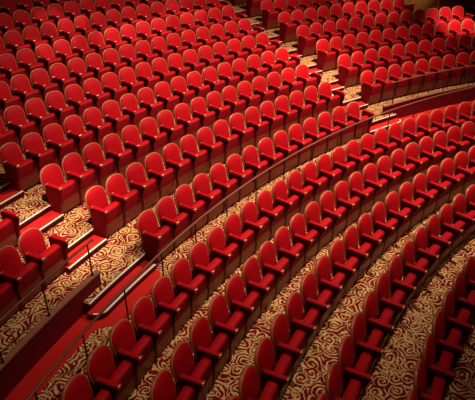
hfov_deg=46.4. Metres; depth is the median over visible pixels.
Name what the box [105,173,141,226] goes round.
seat
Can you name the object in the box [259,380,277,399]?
seat cushion
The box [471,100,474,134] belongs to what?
seat
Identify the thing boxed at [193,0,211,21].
seat
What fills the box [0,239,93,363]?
handrail
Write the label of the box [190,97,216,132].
seat
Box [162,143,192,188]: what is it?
seat
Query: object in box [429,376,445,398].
seat cushion
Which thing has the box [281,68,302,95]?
seat
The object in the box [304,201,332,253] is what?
seat
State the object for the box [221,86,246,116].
seat
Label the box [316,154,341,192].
seat
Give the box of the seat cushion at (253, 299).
[242,290,259,305]
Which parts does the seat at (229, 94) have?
backrest, seat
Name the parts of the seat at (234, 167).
backrest, armrest, seat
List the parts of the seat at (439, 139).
backrest, seat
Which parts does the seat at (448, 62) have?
backrest, seat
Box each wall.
[0,269,101,399]
[382,84,474,117]
[405,0,474,20]
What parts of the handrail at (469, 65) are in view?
rail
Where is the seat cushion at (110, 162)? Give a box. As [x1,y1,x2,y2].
[100,158,114,167]
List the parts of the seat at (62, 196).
backrest, armrest, panel, seat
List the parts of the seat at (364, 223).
backrest, armrest, seat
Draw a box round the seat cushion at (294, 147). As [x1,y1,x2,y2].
[287,145,297,150]
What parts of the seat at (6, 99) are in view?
backrest, seat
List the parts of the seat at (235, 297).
backrest, armrest, seat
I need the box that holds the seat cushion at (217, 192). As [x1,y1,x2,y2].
[208,188,221,196]
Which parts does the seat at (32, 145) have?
backrest, armrest, seat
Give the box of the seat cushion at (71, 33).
[69,32,81,35]
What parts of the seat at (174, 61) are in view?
backrest, seat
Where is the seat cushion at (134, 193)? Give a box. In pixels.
[123,189,138,198]
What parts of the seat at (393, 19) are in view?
backrest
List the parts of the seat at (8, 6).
backrest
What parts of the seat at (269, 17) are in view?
panel, backrest, seat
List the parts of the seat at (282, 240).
backrest, armrest, seat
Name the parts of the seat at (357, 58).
backrest, seat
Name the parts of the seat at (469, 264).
backrest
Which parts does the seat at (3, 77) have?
seat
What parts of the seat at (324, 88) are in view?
backrest, seat, panel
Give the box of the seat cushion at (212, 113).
[205,111,215,116]
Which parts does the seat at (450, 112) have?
backrest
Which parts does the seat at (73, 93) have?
backrest, seat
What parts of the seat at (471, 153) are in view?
backrest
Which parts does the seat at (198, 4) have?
backrest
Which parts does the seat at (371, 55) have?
backrest, seat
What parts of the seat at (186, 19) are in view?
backrest, seat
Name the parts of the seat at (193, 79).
backrest, seat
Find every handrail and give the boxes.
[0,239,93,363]
[26,86,474,399]
[392,65,474,103]
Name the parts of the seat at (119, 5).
backrest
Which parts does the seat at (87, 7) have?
backrest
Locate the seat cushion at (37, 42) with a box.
[35,40,47,44]
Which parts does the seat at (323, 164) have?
backrest, armrest, seat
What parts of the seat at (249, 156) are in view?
backrest, armrest, seat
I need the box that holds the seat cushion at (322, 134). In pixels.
[316,132,326,136]
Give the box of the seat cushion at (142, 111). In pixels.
[135,107,147,114]
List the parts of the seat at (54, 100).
backrest, seat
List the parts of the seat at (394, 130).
backrest, seat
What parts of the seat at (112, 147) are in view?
backrest, armrest, seat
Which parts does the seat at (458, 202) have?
backrest, armrest, seat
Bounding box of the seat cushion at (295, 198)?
[287,194,298,201]
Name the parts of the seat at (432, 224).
backrest, armrest, seat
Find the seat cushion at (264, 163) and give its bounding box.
[256,160,268,166]
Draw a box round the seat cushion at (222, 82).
[215,80,225,84]
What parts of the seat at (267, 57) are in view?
backrest, seat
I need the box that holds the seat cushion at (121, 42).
[116,40,127,44]
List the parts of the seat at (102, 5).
backrest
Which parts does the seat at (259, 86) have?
backrest, seat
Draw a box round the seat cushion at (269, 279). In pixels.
[259,272,274,285]
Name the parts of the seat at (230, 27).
backrest, seat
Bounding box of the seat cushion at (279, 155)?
[272,152,283,158]
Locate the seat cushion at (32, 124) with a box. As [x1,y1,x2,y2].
[21,120,36,128]
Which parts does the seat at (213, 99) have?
backrest, seat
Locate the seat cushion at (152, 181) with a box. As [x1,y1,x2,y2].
[142,177,156,185]
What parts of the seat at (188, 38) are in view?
backrest, seat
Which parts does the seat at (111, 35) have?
backrest, seat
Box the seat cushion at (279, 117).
[273,115,283,120]
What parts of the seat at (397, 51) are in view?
backrest, seat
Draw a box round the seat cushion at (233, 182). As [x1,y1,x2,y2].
[224,178,237,185]
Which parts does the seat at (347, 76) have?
panel, backrest, seat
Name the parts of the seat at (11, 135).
backrest, seat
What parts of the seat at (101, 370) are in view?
backrest, armrest, seat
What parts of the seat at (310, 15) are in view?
backrest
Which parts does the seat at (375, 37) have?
backrest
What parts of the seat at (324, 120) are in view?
backrest, seat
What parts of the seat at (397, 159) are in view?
backrest, armrest, seat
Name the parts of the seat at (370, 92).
panel, backrest, seat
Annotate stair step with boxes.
[0,188,23,209]
[16,210,64,245]
[63,235,106,273]
[87,260,155,319]
[255,39,282,48]
[275,53,301,64]
[295,68,322,80]
[331,84,344,93]
[342,101,368,111]
[369,118,400,134]
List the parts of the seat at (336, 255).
backrest, armrest, seat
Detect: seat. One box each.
[0,0,22,26]
[0,13,24,44]
[0,30,6,48]
[0,37,14,57]
[0,54,27,95]
[0,73,10,90]
[0,81,24,126]
[0,104,5,124]
[0,117,19,163]
[0,142,39,190]
[0,209,19,247]
[0,245,41,310]
[0,281,18,325]
[3,30,32,68]
[3,105,39,153]
[10,74,42,118]
[13,10,40,43]
[15,0,38,23]
[16,48,45,89]
[17,228,68,289]
[21,132,58,183]
[22,26,49,62]
[24,98,58,141]
[30,7,55,39]
[30,68,60,111]
[33,0,54,19]
[35,44,63,81]
[39,164,79,213]
[40,22,65,57]
[42,123,77,169]
[44,91,76,132]
[47,4,71,35]
[49,63,78,102]
[50,0,69,16]
[53,39,79,75]
[57,19,82,53]
[61,153,98,204]
[61,373,112,399]
[63,1,86,32]
[63,115,96,158]
[64,84,94,124]
[66,0,81,13]
[67,58,95,95]
[70,35,96,70]
[74,16,97,48]
[79,0,101,28]
[82,107,113,147]
[82,143,116,187]
[83,78,111,116]
[84,185,122,238]
[85,53,111,89]
[86,344,134,399]
[87,31,112,65]
[90,12,113,44]
[95,0,116,25]
[101,72,128,109]
[101,100,131,140]
[102,48,127,83]
[102,133,134,176]
[104,28,127,61]
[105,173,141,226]
[106,10,127,40]
[109,319,154,388]
[110,0,130,21]
[118,67,144,102]
[119,44,143,78]
[119,93,148,132]
[120,24,142,56]
[121,7,142,37]
[121,125,151,165]
[125,0,144,18]
[125,162,158,211]
[131,296,172,362]
[135,21,157,52]
[135,40,158,73]
[135,62,160,97]
[136,4,156,33]
[136,209,172,266]
[137,87,164,123]
[139,117,168,156]
[140,0,158,16]
[144,152,175,199]
[149,369,195,399]
[150,18,172,49]
[151,2,170,30]
[151,36,173,69]
[151,57,175,89]
[151,276,189,339]
[154,0,166,13]
[154,81,180,116]
[155,196,189,250]
[156,110,184,146]
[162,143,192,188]
[165,0,184,27]
[165,15,186,45]
[166,33,188,64]
[167,53,191,85]
[170,76,195,111]
[170,258,206,318]
[170,341,212,399]
[173,103,200,138]
[174,184,206,236]
[179,0,198,24]
[179,134,208,177]
[180,12,200,42]
[181,30,202,60]
[183,49,205,81]
[186,71,210,105]
[189,241,223,299]
[189,316,228,385]
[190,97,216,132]
[192,173,222,224]
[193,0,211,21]
[194,10,213,39]
[196,27,216,57]
[196,127,224,171]
[198,45,220,77]
[202,67,225,97]
[206,0,229,18]
[206,91,231,125]
[206,227,239,282]
[207,294,244,360]
[208,8,227,36]
[209,163,238,212]
[210,24,230,53]
[212,119,239,163]
[213,42,234,72]
[217,62,240,91]
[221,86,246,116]
[222,5,245,31]
[223,213,254,267]
[224,21,244,50]
[225,154,253,201]
[225,274,260,337]
[227,39,248,67]
[228,113,254,155]
[228,395,239,399]
[231,0,244,6]
[232,58,254,86]
[237,81,260,113]
[238,18,262,45]
[238,364,278,399]
[240,201,269,253]
[241,36,262,65]
[241,145,268,192]
[241,257,275,317]
[244,106,269,146]
[245,0,261,17]
[246,54,268,84]
[252,76,274,114]
[254,337,292,399]
[255,33,280,66]
[256,190,284,240]
[257,137,283,182]
[258,241,290,299]
[259,101,283,138]
[260,0,278,30]
[261,51,282,77]
[266,72,288,109]
[270,313,305,381]
[271,180,299,225]
[273,0,291,27]
[273,130,298,174]
[273,226,304,282]
[274,95,297,132]
[275,48,301,82]
[278,12,296,43]
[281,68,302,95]
[285,291,319,357]
[286,0,303,23]
[287,170,313,213]
[288,124,312,166]
[289,90,312,126]
[289,213,318,267]
[291,10,309,40]
[295,64,322,99]
[296,25,315,57]
[299,0,316,21]
[300,272,332,335]
[302,117,326,159]
[302,162,327,202]
[303,86,326,120]
[304,8,322,37]
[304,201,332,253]
[309,23,328,54]
[311,0,328,19]
[314,255,345,315]
[316,39,335,72]
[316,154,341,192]
[316,393,328,399]
[317,6,334,34]
[317,112,340,152]
[318,82,345,114]
[319,190,346,241]
[323,21,341,50]
[324,0,340,17]
[325,362,361,399]
[328,240,359,298]
[329,36,348,69]
[330,4,347,32]
[331,106,354,146]
[331,146,355,183]
[333,181,360,229]
[336,19,354,47]
[337,0,353,15]
[337,54,357,88]
[337,335,373,399]
[342,3,359,30]
[343,34,361,59]
[343,226,372,282]
[345,140,369,174]
[346,101,375,139]
[348,172,374,219]
[349,0,365,14]
[349,17,366,38]
[350,312,383,372]
[351,51,370,85]
[355,1,372,28]
[356,32,374,61]
[357,213,385,267]
[359,134,383,165]
[360,70,381,103]
[362,15,379,43]
[362,163,387,209]
[362,291,394,356]
[364,49,384,74]
[365,0,380,12]
[368,0,384,26]
[369,30,387,59]
[370,202,398,254]
[373,128,396,157]
[374,67,394,102]
[375,13,392,41]
[375,272,405,335]
[376,156,401,200]
[378,46,397,76]
[380,0,397,24]
[382,28,400,49]
[384,191,411,242]
[387,12,405,39]
[387,255,417,316]
[388,64,408,98]
[388,123,410,150]
[390,149,414,192]
[391,44,410,67]
[393,0,414,23]
[395,26,413,54]
[398,182,424,231]
[400,10,417,37]
[400,240,428,299]
[401,61,421,95]
[402,118,424,144]
[404,142,428,176]
[405,42,423,65]
[406,389,417,399]
[408,24,426,52]
[412,173,437,221]
[412,227,440,283]
[413,9,430,36]
[413,359,445,399]
[415,59,435,92]
[416,113,437,138]
[418,40,437,69]
[418,136,442,169]
[422,23,439,43]
[422,333,458,392]
[425,215,453,269]
[426,8,443,34]
[426,165,451,212]
[429,56,448,89]
[429,109,451,133]
[431,38,450,59]
[431,310,465,364]
[432,131,455,161]
[435,21,452,49]
[438,204,465,256]
[439,7,455,32]
[439,158,464,203]
[441,290,474,345]
[442,54,461,87]
[443,105,465,129]
[445,36,463,64]
[446,126,469,154]
[448,20,465,47]
[451,6,473,31]
[451,194,474,245]
[452,272,474,323]
[453,151,474,193]
[456,52,474,84]
[457,102,474,133]
[458,35,474,63]
[460,121,474,148]
[461,19,474,46]
[462,256,474,317]
[465,184,474,234]
[467,145,474,168]
[469,51,474,82]
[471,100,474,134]
[472,34,474,46]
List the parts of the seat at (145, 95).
backrest, seat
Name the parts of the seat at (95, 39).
backrest, seat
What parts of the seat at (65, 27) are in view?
backrest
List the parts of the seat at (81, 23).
backrest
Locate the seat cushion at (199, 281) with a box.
[188,273,205,287]
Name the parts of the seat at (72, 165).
backrest, armrest, seat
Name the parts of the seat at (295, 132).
backrest, seat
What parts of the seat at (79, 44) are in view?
backrest, seat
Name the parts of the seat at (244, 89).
backrest, seat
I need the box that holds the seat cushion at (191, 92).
[184,90,194,95]
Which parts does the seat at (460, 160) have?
backrest, armrest, seat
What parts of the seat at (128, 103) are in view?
backrest, seat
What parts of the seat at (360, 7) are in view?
backrest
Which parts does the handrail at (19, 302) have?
post, rail, post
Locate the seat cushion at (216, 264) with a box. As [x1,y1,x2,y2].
[206,257,222,269]
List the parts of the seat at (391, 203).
backrest, armrest, seat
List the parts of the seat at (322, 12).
backrest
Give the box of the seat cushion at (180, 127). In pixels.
[172,124,183,130]
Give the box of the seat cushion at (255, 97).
[250,94,260,99]
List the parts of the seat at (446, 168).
backrest, armrest, seat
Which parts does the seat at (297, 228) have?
backrest, armrest, seat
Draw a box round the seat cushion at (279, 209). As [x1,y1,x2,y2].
[272,205,284,212]
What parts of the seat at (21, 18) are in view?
backrest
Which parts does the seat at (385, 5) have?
backrest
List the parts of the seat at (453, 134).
backrest, seat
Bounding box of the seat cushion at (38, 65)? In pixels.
[30,62,43,67]
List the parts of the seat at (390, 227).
backrest, armrest, seat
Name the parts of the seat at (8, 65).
backrest, seat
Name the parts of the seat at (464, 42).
backrest, seat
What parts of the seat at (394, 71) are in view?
backrest, seat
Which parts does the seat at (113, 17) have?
backrest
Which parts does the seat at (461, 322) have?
backrest, armrest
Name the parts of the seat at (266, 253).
backrest, armrest, seat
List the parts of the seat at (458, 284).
backrest, armrest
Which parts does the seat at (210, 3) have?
backrest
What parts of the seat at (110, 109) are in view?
backrest, seat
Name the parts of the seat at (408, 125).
backrest, seat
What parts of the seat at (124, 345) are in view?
backrest, armrest, seat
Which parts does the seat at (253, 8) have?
panel, seat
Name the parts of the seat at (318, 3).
backrest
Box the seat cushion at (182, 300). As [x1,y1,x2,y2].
[170,291,188,306]
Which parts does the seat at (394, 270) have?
backrest, armrest, seat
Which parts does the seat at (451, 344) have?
backrest, armrest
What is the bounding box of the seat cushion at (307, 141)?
[302,138,312,143]
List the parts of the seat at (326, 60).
panel, backrest, seat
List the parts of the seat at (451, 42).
backrest, seat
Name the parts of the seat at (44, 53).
backrest, seat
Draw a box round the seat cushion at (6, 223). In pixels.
[0,218,11,228]
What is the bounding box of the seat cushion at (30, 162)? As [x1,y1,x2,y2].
[18,158,34,167]
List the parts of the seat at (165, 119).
backrest, seat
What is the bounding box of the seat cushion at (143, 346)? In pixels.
[130,334,151,354]
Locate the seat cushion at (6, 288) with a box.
[0,281,12,294]
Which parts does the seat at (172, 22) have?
backrest, seat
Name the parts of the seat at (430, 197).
backrest, armrest, seat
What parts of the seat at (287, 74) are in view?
backrest, seat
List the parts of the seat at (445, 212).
backrest, armrest, seat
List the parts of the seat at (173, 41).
backrest, seat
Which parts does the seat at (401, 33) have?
backrest, seat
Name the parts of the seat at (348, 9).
backrest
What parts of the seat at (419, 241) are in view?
backrest, armrest, seat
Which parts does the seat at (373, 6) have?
backrest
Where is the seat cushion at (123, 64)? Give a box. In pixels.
[115,62,127,66]
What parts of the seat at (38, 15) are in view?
backrest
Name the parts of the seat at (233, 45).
backrest, seat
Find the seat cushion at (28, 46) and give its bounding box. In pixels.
[17,44,30,48]
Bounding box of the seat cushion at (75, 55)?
[66,53,79,57]
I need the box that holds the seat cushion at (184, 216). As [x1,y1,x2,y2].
[173,211,188,221]
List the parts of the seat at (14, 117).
armrest, backrest, seat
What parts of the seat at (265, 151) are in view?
backrest, armrest, seat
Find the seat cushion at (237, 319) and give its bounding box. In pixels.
[226,310,243,326]
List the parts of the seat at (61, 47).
backrest, seat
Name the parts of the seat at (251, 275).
backrest, armrest, seat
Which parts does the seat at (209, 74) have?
backrest, seat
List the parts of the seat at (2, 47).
backrest, seat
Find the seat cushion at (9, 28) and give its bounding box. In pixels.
[7,27,20,30]
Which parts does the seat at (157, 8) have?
backrest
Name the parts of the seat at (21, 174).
armrest, panel, backrest, seat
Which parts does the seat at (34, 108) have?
backrest, seat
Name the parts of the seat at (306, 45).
panel, backrest, seat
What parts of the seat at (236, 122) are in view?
backrest, seat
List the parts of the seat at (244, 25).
backrest, seat, panel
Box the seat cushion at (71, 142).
[60,138,75,146]
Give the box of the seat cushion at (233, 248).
[223,242,238,253]
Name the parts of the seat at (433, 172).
backrest, armrest, seat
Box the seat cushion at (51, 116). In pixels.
[41,112,56,119]
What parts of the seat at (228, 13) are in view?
backrest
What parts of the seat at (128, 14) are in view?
backrest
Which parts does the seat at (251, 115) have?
backrest, seat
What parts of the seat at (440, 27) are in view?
backrest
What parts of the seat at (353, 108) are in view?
backrest, seat, panel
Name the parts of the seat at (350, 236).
backrest, armrest, seat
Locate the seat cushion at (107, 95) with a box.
[98,92,110,98]
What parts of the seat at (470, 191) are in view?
backrest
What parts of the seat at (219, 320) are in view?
backrest, armrest, seat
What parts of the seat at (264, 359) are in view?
backrest, armrest, seat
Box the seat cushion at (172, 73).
[164,71,175,75]
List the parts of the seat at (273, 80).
backrest, seat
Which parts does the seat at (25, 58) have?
backrest, seat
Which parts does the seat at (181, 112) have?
backrest, seat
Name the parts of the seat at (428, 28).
backrest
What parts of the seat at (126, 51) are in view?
backrest, seat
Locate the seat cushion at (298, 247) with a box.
[290,242,303,252]
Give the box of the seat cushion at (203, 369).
[191,357,211,378]
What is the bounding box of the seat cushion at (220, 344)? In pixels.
[209,332,227,351]
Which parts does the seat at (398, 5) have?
backrest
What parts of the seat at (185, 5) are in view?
backrest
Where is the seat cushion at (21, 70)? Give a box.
[11,68,25,73]
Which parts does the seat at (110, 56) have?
backrest, seat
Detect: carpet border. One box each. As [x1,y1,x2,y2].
[4,270,160,399]
[372,101,472,136]
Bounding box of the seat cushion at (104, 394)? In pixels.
[94,388,110,399]
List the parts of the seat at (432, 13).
backrest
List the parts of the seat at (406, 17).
backrest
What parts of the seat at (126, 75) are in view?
backrest, seat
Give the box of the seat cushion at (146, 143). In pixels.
[138,139,150,147]
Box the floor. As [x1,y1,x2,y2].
[0,0,474,399]
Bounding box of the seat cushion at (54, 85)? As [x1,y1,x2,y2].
[45,83,58,88]
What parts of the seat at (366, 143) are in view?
backrest, seat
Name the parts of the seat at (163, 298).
backrest, armrest, seat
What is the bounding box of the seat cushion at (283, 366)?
[273,353,291,374]
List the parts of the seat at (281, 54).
backrest, seat, panel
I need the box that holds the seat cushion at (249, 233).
[240,229,254,238]
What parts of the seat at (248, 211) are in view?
backrest, armrest, seat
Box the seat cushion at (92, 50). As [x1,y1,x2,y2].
[83,48,95,52]
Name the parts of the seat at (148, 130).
backrest, seat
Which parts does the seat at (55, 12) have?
backrest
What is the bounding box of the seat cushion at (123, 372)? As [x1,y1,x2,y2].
[108,360,131,382]
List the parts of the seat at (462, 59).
backrest, seat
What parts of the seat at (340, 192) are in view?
backrest, armrest, seat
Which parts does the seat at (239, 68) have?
backrest, seat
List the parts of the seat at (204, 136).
backrest, armrest, seat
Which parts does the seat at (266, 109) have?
backrest, seat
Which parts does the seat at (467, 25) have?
backrest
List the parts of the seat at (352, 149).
backrest, armrest, seat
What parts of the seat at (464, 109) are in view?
backrest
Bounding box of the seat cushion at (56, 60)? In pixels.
[49,57,61,62]
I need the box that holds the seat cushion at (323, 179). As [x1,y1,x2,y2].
[316,176,327,182]
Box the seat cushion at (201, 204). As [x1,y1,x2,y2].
[191,199,205,208]
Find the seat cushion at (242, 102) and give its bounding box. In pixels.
[235,99,245,105]
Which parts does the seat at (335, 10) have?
backrest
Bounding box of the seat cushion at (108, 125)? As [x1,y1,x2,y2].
[99,122,112,129]
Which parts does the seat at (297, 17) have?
backrest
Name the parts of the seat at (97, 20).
backrest, seat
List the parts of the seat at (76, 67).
backrest, seat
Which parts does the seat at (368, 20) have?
backrest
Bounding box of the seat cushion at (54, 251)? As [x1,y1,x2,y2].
[39,244,60,257]
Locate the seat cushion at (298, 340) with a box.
[288,329,305,347]
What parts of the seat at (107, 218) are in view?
backrest, panel, armrest, seat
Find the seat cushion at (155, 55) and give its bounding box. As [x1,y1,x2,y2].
[147,53,158,57]
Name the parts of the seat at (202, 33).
backrest, seat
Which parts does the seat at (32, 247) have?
backrest, armrest, seat, panel, armrest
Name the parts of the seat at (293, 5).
backrest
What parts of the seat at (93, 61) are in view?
backrest, seat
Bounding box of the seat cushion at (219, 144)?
[212,141,223,147]
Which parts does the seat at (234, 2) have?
panel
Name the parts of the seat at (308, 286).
backrest, armrest, seat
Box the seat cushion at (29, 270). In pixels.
[14,262,36,276]
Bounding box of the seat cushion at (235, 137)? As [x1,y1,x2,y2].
[227,134,238,140]
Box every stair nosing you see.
[0,182,9,189]
[20,205,50,226]
[68,229,93,249]
[88,254,144,305]
[343,97,360,103]
[372,114,395,123]
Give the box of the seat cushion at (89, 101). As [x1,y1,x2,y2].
[80,98,92,104]
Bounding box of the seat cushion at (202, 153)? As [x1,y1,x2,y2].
[195,149,207,156]
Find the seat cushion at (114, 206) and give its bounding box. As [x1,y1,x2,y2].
[103,201,120,210]
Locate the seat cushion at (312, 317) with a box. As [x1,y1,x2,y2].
[302,308,318,323]
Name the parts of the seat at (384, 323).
backrest, armrest, seat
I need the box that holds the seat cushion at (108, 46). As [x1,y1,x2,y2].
[100,44,111,48]
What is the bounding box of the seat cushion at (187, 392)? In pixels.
[176,385,193,399]
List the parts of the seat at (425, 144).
backrest, armrest, seat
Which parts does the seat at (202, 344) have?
backrest, armrest, seat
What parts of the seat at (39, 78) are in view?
backrest, seat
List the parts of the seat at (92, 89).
backrest, seat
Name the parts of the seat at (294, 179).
backrest, armrest, seat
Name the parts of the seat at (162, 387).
backrest, seat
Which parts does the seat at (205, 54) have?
backrest, seat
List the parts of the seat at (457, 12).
backrest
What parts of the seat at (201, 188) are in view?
backrest, armrest, seat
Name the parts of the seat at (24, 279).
armrest, backrest, seat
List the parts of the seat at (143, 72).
backrest, seat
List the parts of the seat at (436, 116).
backrest, seat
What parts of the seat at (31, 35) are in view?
backrest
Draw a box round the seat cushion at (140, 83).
[132,81,143,86]
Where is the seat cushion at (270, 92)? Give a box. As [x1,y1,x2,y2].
[265,89,274,94]
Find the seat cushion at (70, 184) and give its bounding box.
[59,179,75,189]
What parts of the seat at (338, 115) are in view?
backrest, seat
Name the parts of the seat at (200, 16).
backrest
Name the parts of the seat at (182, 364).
backrest, armrest, seat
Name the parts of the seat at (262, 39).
backrest, seat, panel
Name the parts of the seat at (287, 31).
panel, backrest, seat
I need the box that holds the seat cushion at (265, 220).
[256,216,269,224]
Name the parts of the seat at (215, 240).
backrest, armrest, seat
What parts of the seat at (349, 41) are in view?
backrest, seat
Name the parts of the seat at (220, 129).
backrest, seat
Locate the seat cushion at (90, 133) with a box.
[81,130,94,137]
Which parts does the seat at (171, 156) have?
backrest, armrest, seat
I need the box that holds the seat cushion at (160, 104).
[152,101,163,107]
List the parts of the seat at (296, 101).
backrest, seat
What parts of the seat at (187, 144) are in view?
backrest, armrest, seat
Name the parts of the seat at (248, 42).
backrest, seat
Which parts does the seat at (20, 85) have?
backrest, seat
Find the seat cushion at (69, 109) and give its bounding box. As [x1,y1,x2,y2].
[61,105,74,112]
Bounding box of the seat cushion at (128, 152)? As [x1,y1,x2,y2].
[119,148,132,156]
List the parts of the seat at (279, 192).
backrest, armrest, seat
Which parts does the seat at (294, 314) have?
backrest, armrest, seat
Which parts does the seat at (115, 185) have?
backrest, armrest, seat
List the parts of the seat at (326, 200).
backrest, armrest, seat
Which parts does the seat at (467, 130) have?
backrest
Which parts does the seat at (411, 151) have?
backrest, armrest, seat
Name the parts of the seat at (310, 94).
backrest, seat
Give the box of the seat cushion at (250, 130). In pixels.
[244,127,253,133]
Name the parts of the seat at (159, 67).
backrest, seat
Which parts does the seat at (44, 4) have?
backrest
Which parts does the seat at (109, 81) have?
backrest, seat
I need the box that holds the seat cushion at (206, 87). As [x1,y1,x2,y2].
[200,85,210,89]
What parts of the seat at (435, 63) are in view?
backrest, seat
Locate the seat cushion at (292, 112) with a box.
[288,109,297,114]
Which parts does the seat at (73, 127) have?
backrest, armrest, seat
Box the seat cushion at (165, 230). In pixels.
[155,225,170,235]
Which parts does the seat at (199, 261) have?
backrest, armrest, seat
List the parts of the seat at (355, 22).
backrest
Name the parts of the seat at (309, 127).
backrest, seat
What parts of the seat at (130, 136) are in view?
backrest, armrest, seat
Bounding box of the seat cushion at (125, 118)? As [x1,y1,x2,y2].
[118,114,130,121]
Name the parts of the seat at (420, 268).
backrest, armrest, seat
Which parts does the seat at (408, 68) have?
backrest, seat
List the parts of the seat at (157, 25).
backrest, seat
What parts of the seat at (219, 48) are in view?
backrest, seat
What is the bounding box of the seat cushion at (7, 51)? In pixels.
[0,48,12,53]
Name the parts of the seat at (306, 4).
backrest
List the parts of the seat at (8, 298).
seat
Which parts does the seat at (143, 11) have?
backrest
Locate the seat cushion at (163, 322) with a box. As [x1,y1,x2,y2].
[151,312,170,329]
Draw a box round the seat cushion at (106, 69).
[99,66,110,71]
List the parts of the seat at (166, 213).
backrest, armrest, seat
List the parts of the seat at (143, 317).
backrest, armrest, seat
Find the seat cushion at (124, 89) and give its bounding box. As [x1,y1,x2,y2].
[115,86,127,92]
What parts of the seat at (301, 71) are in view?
backrest, seat, panel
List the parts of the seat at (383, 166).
backrest, armrest, seat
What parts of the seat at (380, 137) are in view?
backrest, seat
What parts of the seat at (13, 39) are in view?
backrest, seat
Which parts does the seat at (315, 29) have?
backrest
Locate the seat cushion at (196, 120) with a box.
[188,117,199,123]
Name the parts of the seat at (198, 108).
backrest, seat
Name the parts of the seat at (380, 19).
backrest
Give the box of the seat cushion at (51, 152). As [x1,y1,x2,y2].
[40,148,55,157]
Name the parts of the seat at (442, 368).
backrest, armrest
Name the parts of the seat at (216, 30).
backrest, seat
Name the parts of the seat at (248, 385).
backrest, seat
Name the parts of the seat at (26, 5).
backrest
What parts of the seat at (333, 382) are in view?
backrest, seat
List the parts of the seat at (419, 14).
backrest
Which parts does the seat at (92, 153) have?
backrest, armrest, seat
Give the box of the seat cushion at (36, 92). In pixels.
[26,89,40,95]
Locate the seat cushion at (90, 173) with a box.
[80,168,95,177]
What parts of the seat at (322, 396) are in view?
backrest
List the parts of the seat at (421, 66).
backrest, seat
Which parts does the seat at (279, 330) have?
backrest, armrest, seat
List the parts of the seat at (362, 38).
backrest, seat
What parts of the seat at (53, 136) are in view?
armrest, backrest, seat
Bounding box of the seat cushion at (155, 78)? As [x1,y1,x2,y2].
[149,76,159,80]
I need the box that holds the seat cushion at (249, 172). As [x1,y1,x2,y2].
[240,169,253,175]
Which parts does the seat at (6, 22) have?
backrest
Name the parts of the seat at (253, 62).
backrest, seat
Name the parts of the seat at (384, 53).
backrest, seat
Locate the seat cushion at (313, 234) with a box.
[305,229,318,238]
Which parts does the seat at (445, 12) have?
backrest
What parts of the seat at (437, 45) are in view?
backrest, seat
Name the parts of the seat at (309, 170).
backrest, armrest, seat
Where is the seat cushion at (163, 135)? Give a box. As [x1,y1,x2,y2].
[155,131,167,138]
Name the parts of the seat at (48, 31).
backrest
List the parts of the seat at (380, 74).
backrest, seat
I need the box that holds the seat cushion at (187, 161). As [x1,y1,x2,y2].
[178,158,191,165]
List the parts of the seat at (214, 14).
backrest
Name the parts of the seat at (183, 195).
backrest, armrest, seat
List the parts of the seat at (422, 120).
backrest, seat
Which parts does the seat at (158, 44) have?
backrest, seat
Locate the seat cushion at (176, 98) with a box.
[168,95,179,101]
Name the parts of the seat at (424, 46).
backrest, seat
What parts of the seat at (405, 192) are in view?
backrest, armrest, seat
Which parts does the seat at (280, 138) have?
backrest, armrest, seat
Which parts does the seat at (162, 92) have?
backrest, seat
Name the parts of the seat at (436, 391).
backrest, armrest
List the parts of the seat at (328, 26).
backrest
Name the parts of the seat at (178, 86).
backrest, seat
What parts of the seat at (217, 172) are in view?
backrest, armrest, seat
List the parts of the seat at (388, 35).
backrest, seat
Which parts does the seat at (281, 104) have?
backrest, seat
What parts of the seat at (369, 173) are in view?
backrest, armrest, seat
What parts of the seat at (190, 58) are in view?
backrest, seat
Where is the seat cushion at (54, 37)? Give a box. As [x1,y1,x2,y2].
[52,36,64,39]
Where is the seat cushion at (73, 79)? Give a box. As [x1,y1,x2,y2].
[63,77,76,82]
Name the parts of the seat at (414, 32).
backrest, seat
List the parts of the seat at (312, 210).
backrest, armrest, seat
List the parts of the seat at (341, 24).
backrest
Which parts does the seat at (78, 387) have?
backrest, seat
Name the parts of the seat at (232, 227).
backrest, armrest, seat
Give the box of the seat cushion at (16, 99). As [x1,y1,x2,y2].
[5,95,20,102]
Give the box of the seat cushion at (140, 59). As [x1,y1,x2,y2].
[131,57,142,61]
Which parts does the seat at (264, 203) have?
backrest, armrest, seat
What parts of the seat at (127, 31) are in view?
backrest, seat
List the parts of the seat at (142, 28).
backrest, seat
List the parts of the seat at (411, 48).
backrest, seat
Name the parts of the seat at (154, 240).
backrest, panel, armrest, seat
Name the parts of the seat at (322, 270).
backrest, armrest, seat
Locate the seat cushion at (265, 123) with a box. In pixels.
[258,120,268,126]
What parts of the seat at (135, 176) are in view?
backrest, armrest, seat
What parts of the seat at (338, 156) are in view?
backrest, armrest, seat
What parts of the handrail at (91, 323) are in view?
post, post, post, post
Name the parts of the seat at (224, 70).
backrest, seat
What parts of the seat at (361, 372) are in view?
backrest, armrest, seat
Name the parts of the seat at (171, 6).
backrest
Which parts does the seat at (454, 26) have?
backrest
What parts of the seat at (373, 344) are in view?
backrest, armrest, seat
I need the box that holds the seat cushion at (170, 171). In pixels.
[160,167,174,175]
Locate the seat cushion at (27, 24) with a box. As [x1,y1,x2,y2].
[25,23,37,26]
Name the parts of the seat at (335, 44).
backrest, seat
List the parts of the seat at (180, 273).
backrest, armrest, seat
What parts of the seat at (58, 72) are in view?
backrest, seat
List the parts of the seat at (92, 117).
backrest, seat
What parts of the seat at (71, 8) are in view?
backrest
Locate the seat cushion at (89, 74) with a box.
[81,71,93,76]
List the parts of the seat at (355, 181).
backrest, armrest, seat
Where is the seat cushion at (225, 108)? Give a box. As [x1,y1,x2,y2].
[220,105,230,110]
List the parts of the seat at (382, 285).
backrest, armrest, seat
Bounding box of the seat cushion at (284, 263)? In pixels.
[274,256,289,268]
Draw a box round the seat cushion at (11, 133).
[0,129,15,137]
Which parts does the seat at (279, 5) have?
backrest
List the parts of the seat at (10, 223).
seat, armrest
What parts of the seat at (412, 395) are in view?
backrest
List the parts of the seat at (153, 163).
backrest, armrest, seat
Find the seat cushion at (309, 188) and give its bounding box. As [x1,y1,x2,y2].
[302,185,313,191]
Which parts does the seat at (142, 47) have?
backrest, seat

